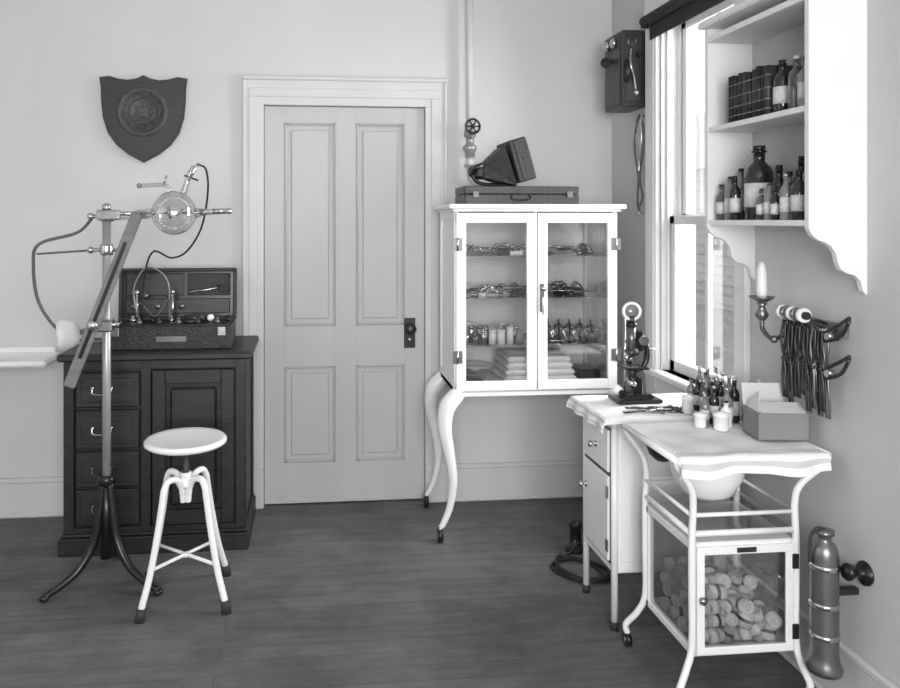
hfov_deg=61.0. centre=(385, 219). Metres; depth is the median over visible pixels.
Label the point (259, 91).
door frame
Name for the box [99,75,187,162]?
shield plaque
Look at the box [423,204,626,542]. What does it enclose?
cabinet
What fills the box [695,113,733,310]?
neighbouring house
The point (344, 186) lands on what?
door
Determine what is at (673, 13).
roller shade
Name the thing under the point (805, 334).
rack
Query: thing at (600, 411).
towel
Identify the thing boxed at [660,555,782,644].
rolls
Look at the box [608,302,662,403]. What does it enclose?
microscope
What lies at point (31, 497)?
baseboard
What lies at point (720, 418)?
jars
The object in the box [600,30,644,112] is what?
wall telephone
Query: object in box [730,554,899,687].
baseboard
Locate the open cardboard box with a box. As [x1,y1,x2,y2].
[741,383,809,440]
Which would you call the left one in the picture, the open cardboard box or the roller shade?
the roller shade
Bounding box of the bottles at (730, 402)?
[700,378,760,427]
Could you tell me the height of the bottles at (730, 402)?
0.151 m
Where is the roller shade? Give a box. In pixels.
[639,0,725,39]
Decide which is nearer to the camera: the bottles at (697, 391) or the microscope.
the bottles at (697, 391)
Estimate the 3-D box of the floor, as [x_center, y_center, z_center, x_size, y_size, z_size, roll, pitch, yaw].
[-0.413,1.500,1.105,4.098,0.100,5.780,0,0,-6]
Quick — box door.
[265,106,423,503]
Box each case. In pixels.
[111,267,236,350]
[455,186,578,203]
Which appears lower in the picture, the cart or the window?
the cart
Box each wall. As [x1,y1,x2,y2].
[0,0,611,503]
[612,0,899,686]
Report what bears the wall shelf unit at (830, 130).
attached to the wall at (859, 499)
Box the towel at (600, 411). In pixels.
[566,393,740,433]
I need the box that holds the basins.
[466,360,600,380]
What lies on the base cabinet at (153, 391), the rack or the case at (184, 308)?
the case at (184, 308)
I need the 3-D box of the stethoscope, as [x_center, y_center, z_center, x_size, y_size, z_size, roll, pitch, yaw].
[1.211,-0.264,3.612,0.049,0.478,0.084,0,0,-6]
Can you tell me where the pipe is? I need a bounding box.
[463,0,490,185]
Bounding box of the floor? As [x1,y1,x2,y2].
[0,497,815,687]
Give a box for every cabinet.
[57,336,258,556]
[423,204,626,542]
[578,417,729,631]
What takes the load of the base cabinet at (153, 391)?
on the floor
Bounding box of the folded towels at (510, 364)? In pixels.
[492,348,576,379]
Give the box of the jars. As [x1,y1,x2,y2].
[681,395,729,431]
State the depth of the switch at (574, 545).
3.27 m
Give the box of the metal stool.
[134,427,231,623]
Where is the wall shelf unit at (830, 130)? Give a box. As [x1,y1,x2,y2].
[698,0,866,294]
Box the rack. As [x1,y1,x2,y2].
[775,304,851,418]
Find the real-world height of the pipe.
1.230 m
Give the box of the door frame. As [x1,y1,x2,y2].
[242,75,447,508]
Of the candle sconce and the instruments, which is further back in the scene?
the instruments
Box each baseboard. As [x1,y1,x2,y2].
[0,460,582,518]
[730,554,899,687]
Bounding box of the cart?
[621,423,831,687]
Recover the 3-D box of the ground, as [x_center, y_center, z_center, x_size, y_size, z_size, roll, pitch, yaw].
[0.000,2.000,0.000,60.000,0.100,60.000,0,0,-6]
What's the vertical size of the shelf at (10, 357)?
0.590 m
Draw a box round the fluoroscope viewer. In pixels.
[467,137,535,185]
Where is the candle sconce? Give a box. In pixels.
[748,261,783,342]
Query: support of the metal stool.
on the floor
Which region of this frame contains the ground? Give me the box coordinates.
[695,303,733,378]
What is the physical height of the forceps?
0.009 m
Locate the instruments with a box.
[466,242,600,344]
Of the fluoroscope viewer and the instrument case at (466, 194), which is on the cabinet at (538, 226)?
the instrument case at (466, 194)
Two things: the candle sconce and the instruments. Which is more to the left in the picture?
the instruments
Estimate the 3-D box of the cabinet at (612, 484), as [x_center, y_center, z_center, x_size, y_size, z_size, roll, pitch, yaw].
[0.994,1.074,2.850,0.496,0.752,0.345,0,0,-6]
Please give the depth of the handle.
2.17 m
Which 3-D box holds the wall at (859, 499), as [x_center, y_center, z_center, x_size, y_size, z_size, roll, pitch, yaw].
[1.546,0.025,1.300,0.160,2.850,5.480,0,0,-6]
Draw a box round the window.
[643,0,750,420]
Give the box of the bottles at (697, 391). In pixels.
[687,364,731,410]
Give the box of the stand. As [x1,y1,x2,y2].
[31,163,232,602]
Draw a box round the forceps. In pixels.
[622,405,683,413]
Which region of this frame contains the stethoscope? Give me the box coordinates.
[633,114,644,214]
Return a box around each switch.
[550,519,582,582]
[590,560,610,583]
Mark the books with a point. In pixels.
(750, 94)
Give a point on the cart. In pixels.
(712, 527)
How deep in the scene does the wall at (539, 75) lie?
3.81 m
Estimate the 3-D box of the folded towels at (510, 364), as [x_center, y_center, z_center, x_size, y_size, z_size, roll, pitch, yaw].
[0.713,0.700,3.678,0.350,0.118,0.263,0,0,-6]
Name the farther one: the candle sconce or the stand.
the stand
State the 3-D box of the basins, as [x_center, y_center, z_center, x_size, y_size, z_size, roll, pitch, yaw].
[0.672,0.731,3.683,0.691,0.058,0.318,0,0,-6]
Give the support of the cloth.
on the cart
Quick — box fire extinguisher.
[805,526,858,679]
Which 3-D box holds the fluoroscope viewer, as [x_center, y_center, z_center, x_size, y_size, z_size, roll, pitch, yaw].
[0.535,-0.269,3.589,0.296,0.228,0.233,0,0,-6]
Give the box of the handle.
[840,560,874,585]
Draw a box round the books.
[728,65,802,122]
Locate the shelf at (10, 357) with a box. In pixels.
[0,346,62,367]
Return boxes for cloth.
[629,421,831,479]

